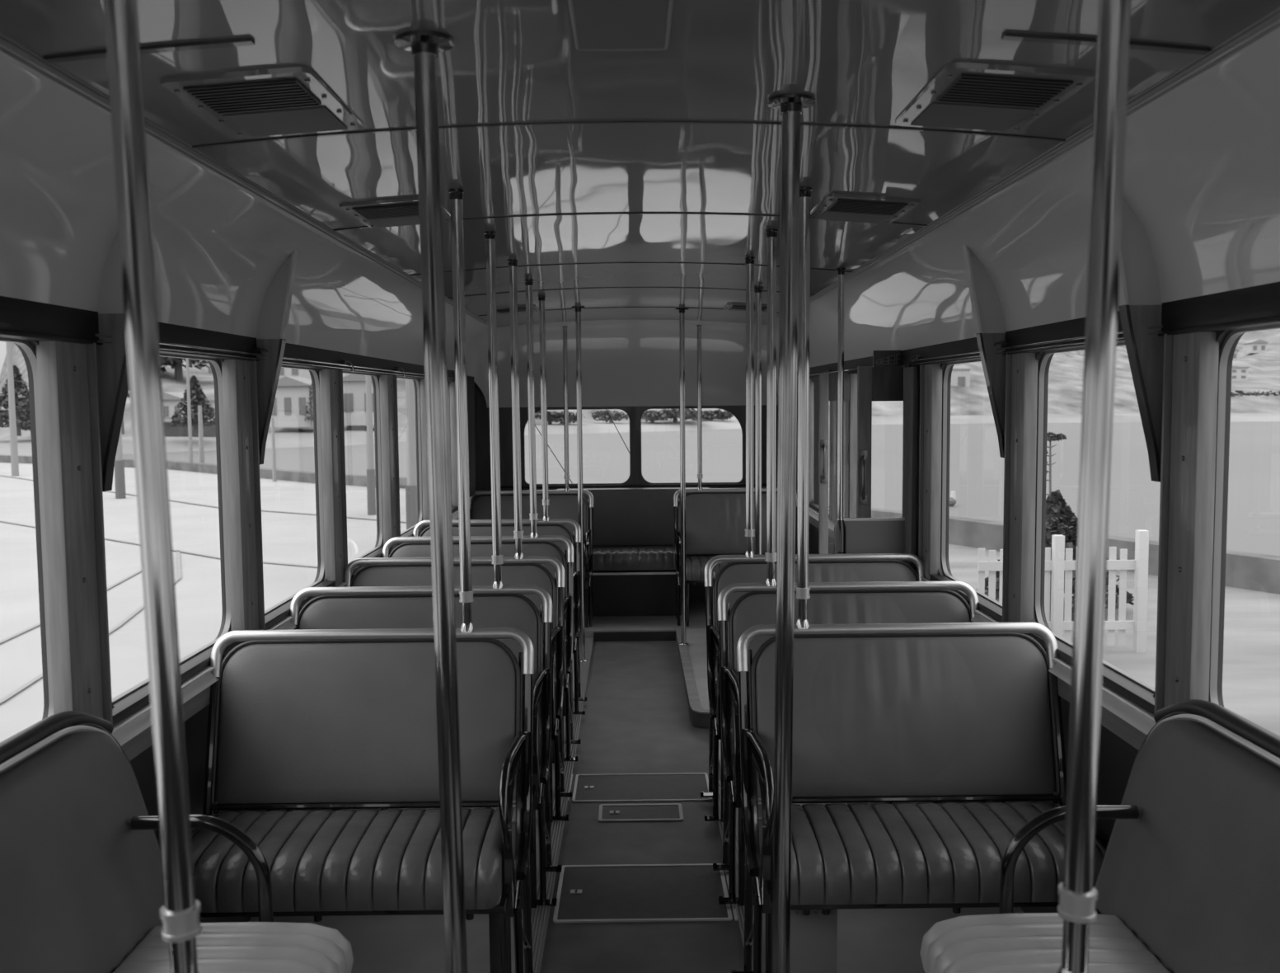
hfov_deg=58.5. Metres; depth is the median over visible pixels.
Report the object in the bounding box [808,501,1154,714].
trim
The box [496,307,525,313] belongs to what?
grille
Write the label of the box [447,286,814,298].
trim
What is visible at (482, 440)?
wall
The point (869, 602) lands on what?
seat
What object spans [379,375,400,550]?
trim
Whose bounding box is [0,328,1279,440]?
hillside
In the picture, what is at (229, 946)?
seat cushion
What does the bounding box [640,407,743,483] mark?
window
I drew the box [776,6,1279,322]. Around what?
trim
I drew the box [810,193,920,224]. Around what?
ceiling vent
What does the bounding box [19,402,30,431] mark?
conifer tree
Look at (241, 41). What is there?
trim
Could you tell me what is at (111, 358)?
trim
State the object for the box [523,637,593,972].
trim
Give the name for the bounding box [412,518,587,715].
seat
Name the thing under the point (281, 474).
wall
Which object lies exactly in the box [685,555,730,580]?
seat cushion
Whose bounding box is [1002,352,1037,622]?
trim
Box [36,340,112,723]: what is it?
window pillar
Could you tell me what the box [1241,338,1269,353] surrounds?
house
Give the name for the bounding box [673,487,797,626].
seat
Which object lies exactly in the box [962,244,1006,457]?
trim
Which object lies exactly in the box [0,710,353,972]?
bench
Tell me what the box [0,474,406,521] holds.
rail
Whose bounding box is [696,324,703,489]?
pole
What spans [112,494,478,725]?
trim
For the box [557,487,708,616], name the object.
seat
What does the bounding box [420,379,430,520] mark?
trim
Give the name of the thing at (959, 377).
house
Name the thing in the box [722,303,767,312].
ceiling vent
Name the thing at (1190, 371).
window pillar
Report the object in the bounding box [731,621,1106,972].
seat
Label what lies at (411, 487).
utility pole
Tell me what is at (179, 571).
rail
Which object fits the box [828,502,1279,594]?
wall
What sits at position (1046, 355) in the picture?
window
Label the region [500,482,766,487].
trim
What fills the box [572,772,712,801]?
floor hatch
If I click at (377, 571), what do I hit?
seat
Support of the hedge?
on the beach
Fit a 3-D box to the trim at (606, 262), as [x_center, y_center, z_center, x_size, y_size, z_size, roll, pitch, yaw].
[-0.039,-0.953,4.982,1.930,0.054,0.012,-1,4,0]
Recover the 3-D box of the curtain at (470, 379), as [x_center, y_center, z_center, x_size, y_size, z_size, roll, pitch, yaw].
[-1.225,-0.357,8.173,0.040,0.860,0.470,-1,4,0]
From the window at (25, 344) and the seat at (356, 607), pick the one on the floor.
the seat at (356, 607)
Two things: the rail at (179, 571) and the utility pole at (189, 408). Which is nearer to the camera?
the rail at (179, 571)
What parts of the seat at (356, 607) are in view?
seat, backrest, rail, frame, leg, armrest, frame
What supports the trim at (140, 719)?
attached to the wall at (195, 727)
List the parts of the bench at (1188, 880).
armrest, backrest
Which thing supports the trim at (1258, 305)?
attached to the wall at (1117, 757)
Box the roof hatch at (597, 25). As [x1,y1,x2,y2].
[567,0,673,51]
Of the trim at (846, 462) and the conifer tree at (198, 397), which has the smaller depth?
the trim at (846, 462)
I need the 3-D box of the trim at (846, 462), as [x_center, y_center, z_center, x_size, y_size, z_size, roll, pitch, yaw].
[1.213,0.307,6.533,0.120,1.900,0.075,-1,4,0]
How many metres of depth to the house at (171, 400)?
87.52 m
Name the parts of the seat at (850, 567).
frame, armrest, leg, frame, rail, backrest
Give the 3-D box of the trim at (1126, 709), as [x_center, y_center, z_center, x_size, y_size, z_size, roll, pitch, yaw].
[1.207,0.492,3.631,0.050,0.038,10.950,-1,4,0]
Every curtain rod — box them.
[95,333,454,380]
[797,324,1164,379]
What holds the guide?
attached to the ceiling
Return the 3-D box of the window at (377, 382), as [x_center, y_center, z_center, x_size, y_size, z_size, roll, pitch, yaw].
[-1.320,-0.095,5.350,0.016,0.875,0.928,-1,4,0]
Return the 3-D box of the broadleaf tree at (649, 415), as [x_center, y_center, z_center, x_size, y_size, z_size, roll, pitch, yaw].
[1.133,-6.737,111.465,4.094,1.708,4.817,-1,4,0]
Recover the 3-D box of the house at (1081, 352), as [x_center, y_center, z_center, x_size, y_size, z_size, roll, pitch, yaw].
[83.468,-24.816,211.162,3.800,2.704,3.600,-1,4,0]
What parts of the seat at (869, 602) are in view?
frame, armrest, leg, frame, rail, backrest, seat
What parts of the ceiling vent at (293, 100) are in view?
shutter plate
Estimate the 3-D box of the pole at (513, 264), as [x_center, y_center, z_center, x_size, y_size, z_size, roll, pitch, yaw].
[-0.523,-0.319,4.812,0.049,1.254,0.044,-1,4,0]
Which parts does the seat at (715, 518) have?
frame, armrest, leg, seat, rail, frame, backrest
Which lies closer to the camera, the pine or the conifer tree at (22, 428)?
the pine
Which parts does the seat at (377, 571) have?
backrest, rail, frame, leg, armrest, frame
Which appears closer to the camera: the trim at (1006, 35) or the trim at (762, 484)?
the trim at (1006, 35)
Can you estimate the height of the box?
0.365 m
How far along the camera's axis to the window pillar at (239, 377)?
3.60 m
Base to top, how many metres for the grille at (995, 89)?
0.022 m
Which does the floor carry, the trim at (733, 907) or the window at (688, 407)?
the trim at (733, 907)
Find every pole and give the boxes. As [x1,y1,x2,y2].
[5,342,18,476]
[103,0,201,972]
[114,429,126,498]
[185,358,192,463]
[197,405,204,463]
[271,417,276,481]
[365,375,376,515]
[394,30,467,972]
[405,379,417,529]
[448,188,473,632]
[483,230,503,588]
[507,259,523,558]
[524,279,538,538]
[537,295,549,520]
[562,325,569,491]
[571,306,587,661]
[675,308,689,645]
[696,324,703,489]
[744,257,754,557]
[754,286,763,554]
[764,229,778,586]
[766,93,815,972]
[795,186,812,628]
[836,267,845,520]
[1057,0,1130,972]
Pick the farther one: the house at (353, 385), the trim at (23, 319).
the house at (353, 385)
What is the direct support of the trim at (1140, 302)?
attached to the wall at (1117, 757)
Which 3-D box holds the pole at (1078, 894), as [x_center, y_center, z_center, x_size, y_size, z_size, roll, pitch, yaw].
[0.509,-0.063,1.272,0.069,1.292,0.044,-1,4,0]
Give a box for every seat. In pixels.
[191,627,534,972]
[267,584,562,909]
[331,555,572,821]
[381,534,581,763]
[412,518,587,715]
[469,489,593,627]
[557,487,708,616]
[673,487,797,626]
[700,553,942,821]
[712,580,1005,904]
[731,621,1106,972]
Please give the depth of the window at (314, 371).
4.69 m
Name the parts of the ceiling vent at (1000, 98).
shutter plate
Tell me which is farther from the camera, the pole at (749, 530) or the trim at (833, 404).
the trim at (833, 404)
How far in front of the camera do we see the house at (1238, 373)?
169.82 m
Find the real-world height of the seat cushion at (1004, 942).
0.119 m
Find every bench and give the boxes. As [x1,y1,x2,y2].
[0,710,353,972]
[919,698,1279,972]
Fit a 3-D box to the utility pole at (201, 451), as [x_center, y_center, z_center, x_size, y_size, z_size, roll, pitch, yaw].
[-16.846,-1.910,43.868,0.190,2.400,0.200,-1,4,0]
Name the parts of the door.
handle, rail panel, handle, rail panel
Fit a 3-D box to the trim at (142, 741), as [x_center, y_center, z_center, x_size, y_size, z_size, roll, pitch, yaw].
[-1.253,0.565,3.619,0.028,0.068,10.950,-1,4,0]
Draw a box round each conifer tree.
[0,365,30,436]
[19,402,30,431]
[167,375,215,432]
[303,384,313,420]
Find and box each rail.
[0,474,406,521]
[0,520,317,567]
[0,550,181,703]
[0,568,141,642]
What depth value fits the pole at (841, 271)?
4.95 m
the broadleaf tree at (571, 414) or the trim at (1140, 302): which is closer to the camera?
the trim at (1140, 302)
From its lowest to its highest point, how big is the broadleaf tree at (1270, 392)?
2.461 m
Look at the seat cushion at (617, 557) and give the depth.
8.48 m
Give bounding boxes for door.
[818,365,903,553]
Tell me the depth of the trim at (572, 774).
4.98 m
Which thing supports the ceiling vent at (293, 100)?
in the ceiling
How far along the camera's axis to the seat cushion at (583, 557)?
8.05 m
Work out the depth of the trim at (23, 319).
3.06 m
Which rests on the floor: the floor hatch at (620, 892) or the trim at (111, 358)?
the floor hatch at (620, 892)
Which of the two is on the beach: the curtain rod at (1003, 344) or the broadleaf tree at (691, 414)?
the broadleaf tree at (691, 414)
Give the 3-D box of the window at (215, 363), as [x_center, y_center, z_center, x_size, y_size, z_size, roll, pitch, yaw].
[-1.305,0.071,3.147,0.016,0.875,0.928,-1,4,0]
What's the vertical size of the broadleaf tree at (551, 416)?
1.782 m
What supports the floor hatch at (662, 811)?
on the floor
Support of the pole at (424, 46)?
on the floor
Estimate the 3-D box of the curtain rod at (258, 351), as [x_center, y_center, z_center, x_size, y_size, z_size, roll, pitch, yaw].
[-1.241,-0.552,5.382,0.045,0.050,5.674,-1,4,0]
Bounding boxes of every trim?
[0,32,487,325]
[0,295,468,381]
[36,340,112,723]
[43,37,254,62]
[96,182,158,491]
[111,499,473,745]
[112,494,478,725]
[121,517,458,760]
[192,121,1065,148]
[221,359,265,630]
[256,249,298,464]
[318,369,347,586]
[332,212,927,230]
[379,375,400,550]
[409,262,852,276]
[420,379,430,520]
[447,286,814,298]
[449,381,458,506]
[478,306,778,316]
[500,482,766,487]
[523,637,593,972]
[567,773,572,801]
[593,630,675,641]
[675,632,709,728]
[686,628,709,713]
[717,779,762,972]
[725,870,737,920]
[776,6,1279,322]
[796,505,1156,734]
[797,281,1279,378]
[808,378,813,501]
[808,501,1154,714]
[808,515,1147,750]
[829,400,837,522]
[843,400,848,517]
[902,365,919,556]
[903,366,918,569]
[918,363,942,579]
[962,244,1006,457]
[1001,32,1210,55]
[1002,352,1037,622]
[1118,196,1164,481]
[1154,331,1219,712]
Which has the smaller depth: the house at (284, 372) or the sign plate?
the sign plate
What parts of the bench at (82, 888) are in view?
backrest, armrest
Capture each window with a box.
[0,337,53,716]
[112,352,231,704]
[264,365,324,615]
[342,370,383,563]
[396,376,422,535]
[447,382,451,489]
[523,407,630,484]
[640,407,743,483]
[941,359,1002,608]
[1034,342,1155,693]
[1208,323,1279,704]
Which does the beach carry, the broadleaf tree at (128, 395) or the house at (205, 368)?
the broadleaf tree at (128, 395)
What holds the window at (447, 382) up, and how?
in the wall at (195, 727)
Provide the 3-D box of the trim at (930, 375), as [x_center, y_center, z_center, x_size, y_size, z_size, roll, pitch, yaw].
[1.211,-0.065,4.790,0.058,0.895,0.174,-1,4,0]
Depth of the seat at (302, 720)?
3.24 m
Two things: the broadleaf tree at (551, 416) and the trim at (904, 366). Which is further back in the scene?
the broadleaf tree at (551, 416)
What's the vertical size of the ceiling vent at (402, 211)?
0.038 m
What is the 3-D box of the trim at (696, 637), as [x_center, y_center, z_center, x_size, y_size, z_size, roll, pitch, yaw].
[0.579,1.077,6.923,0.638,0.006,2.165,-1,4,0]
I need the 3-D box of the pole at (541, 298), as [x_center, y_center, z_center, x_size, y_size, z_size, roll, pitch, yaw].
[-0.533,-0.429,6.341,0.049,1.244,0.044,-1,4,0]
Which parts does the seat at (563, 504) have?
backrest, rail, frame, leg, armrest, frame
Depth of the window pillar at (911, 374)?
4.91 m
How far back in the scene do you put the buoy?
31.07 m
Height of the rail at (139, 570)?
0.001 m
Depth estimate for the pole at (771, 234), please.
4.04 m
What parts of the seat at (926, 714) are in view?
frame, armrest, leg, rail, frame, backrest, seat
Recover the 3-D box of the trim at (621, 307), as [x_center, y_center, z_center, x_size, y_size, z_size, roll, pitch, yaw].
[-0.054,-1.106,7.197,1.930,0.054,0.012,-1,4,0]
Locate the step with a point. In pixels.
(697, 619)
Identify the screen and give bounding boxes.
[834,517,904,562]
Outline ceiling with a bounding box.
[0,0,1279,407]
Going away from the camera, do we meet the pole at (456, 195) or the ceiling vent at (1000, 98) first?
the ceiling vent at (1000, 98)
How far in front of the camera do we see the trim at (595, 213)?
3.71 m
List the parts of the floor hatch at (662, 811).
latch plate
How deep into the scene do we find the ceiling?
2.59 m
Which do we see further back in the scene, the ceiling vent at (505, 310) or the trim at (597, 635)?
the trim at (597, 635)
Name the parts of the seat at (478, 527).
backrest, rail, frame, leg, armrest, frame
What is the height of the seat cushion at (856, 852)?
0.127 m
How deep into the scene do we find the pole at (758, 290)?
5.90 m
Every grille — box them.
[182,78,321,113]
[351,202,419,219]
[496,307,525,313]
[730,304,767,310]
[827,198,907,215]
[936,73,1073,107]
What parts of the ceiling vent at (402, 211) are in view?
shutter plate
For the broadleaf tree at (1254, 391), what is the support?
on the hillside
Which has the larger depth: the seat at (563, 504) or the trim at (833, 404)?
the seat at (563, 504)
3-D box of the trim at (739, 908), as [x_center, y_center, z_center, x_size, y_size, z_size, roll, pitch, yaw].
[0.367,1.546,1.604,0.074,0.028,6.760,-1,4,0]
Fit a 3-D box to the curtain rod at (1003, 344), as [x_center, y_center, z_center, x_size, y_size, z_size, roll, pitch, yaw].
[1.165,-0.574,5.397,0.045,0.050,5.674,-1,4,0]
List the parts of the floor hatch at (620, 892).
latch plate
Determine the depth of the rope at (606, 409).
9.10 m
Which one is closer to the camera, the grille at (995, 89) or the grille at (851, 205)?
the grille at (995, 89)
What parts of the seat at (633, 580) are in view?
backrest, kick panel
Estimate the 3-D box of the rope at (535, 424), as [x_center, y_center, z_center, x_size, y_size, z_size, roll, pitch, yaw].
[-0.754,-0.361,9.099,0.515,0.823,0.007,-1,4,0]
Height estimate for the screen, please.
1.136 m
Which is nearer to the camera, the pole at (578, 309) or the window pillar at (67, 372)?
the window pillar at (67, 372)
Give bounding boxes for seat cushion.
[112,921,353,972]
[191,807,503,912]
[583,557,585,579]
[592,544,689,570]
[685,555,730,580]
[771,801,1106,904]
[919,912,1170,972]
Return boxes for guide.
[552,0,557,14]
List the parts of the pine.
crown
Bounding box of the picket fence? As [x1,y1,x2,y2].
[977,529,1148,651]
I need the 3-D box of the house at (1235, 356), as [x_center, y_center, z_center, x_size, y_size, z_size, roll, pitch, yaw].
[111.396,-25.089,217.255,3.800,2.704,3.600,-1,4,0]
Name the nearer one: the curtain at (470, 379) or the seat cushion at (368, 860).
the seat cushion at (368, 860)
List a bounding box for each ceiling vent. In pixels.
[159,66,363,138]
[338,196,450,228]
[496,304,539,314]
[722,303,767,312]
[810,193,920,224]
[895,62,1095,132]
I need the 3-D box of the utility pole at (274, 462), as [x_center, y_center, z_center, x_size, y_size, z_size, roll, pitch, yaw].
[-11.521,-1.156,35.938,0.114,2.000,0.120,-1,4,0]
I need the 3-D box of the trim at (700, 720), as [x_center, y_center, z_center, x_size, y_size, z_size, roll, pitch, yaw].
[0.579,1.133,6.927,0.638,0.106,2.165,-1,4,0]
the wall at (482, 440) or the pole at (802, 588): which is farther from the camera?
the wall at (482, 440)
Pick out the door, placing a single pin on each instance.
(869, 384)
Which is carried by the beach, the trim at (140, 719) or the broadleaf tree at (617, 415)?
the broadleaf tree at (617, 415)
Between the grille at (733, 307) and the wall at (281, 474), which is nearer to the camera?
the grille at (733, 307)
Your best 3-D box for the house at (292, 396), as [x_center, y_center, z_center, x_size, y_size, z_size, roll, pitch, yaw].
[-25.777,-6.347,85.592,3.800,3.704,4.600,-1,4,0]
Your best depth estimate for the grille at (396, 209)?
3.39 m
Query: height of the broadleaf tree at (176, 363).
9.135 m
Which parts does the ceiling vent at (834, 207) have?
shutter plate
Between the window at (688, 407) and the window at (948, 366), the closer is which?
the window at (948, 366)
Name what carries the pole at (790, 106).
on the floor
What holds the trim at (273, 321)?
attached to the wall at (195, 727)
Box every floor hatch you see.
[553,862,732,922]
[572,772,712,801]
[598,802,683,821]
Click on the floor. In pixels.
(636, 719)
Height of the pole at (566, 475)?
1.230 m
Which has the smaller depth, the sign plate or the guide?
the guide
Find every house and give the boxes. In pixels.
[162,391,200,417]
[192,360,212,373]
[205,398,215,412]
[269,375,313,426]
[279,367,311,379]
[342,374,374,425]
[950,368,970,387]
[1079,350,1084,355]
[1231,366,1249,381]
[1233,348,1239,359]
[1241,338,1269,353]
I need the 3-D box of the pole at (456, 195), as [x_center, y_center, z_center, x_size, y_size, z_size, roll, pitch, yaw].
[-0.512,-0.208,3.284,0.049,1.264,0.044,-1,4,0]
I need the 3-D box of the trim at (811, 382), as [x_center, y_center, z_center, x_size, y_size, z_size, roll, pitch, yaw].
[1.189,-0.315,8.096,0.058,0.895,0.174,-1,4,0]
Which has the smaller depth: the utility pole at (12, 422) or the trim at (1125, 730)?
the trim at (1125, 730)
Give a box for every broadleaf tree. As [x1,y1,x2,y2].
[121,386,130,434]
[159,356,209,380]
[534,410,576,424]
[558,411,584,424]
[590,409,628,423]
[641,409,670,422]
[652,408,711,421]
[688,408,734,421]
[1231,389,1279,395]
[1231,390,1264,397]
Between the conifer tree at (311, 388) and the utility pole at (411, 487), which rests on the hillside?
the conifer tree at (311, 388)
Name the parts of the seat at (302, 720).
seat, backrest, frame, rail, leg, armrest, frame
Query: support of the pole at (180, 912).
on the guard rail
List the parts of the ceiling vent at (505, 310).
shutter plate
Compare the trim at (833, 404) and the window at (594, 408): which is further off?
the window at (594, 408)
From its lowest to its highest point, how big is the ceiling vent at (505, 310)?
0.038 m
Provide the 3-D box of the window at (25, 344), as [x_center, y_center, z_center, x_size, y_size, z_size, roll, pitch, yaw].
[-1.297,0.155,2.045,0.016,0.875,0.928,-1,4,0]
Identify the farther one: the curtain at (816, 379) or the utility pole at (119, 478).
the utility pole at (119, 478)
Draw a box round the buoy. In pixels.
[949,491,956,506]
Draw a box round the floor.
[248,640,1023,972]
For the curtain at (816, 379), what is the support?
hanging from the curtain rod at (1003, 344)
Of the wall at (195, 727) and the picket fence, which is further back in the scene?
the picket fence
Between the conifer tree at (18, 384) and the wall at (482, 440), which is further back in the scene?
the conifer tree at (18, 384)
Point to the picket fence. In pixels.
(1058, 564)
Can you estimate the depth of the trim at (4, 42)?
2.51 m
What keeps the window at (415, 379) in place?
in the wall at (195, 727)
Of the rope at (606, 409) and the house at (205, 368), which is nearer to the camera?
the rope at (606, 409)
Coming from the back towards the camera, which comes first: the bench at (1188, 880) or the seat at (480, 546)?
the seat at (480, 546)
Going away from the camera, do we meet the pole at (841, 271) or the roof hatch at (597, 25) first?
the roof hatch at (597, 25)
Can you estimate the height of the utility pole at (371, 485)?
4.800 m
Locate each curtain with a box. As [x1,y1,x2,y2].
[466,375,475,496]
[813,375,819,504]
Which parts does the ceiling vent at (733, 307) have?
shutter plate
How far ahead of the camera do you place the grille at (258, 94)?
2.15 m
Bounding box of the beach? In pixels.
[0,412,1279,455]
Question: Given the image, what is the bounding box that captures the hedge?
[164,421,215,436]
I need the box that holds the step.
[584,600,706,637]
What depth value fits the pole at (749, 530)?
4.79 m
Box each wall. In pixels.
[0,454,529,487]
[14,339,453,922]
[473,381,778,600]
[796,328,1244,912]
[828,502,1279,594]
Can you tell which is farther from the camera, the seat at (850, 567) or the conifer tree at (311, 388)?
the conifer tree at (311, 388)
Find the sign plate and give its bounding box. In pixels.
[872,350,900,366]
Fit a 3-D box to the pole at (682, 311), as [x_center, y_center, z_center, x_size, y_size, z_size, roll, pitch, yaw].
[0.277,-0.050,7.369,0.084,2.170,0.084,-1,4,0]
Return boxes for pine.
[976,431,1134,612]
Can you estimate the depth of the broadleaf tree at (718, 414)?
117.23 m
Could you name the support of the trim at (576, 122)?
attached to the ceiling
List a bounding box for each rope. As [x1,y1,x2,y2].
[534,424,572,482]
[605,408,629,452]
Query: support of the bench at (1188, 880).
on the floor
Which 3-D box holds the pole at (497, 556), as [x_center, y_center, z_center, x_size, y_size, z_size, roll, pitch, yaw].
[-0.518,-0.264,4.051,0.049,1.259,0.044,-1,4,0]
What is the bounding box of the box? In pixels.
[762,909,837,972]
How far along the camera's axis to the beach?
105.57 m
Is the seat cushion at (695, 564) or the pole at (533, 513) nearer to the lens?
the pole at (533, 513)
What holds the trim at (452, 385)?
attached to the wall at (195, 727)
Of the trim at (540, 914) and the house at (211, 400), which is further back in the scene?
the house at (211, 400)
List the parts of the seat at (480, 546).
backrest, rail, frame, leg, armrest, frame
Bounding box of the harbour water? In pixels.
[122,421,1279,555]
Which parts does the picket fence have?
cross rail, post, post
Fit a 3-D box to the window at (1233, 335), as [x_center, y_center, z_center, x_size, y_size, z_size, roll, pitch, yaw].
[1.275,0.131,2.061,0.016,0.875,0.928,-1,4,0]
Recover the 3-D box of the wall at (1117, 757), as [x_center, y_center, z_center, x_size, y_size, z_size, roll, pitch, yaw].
[1.262,0.426,3.626,0.060,2.100,10.950,-1,4,0]

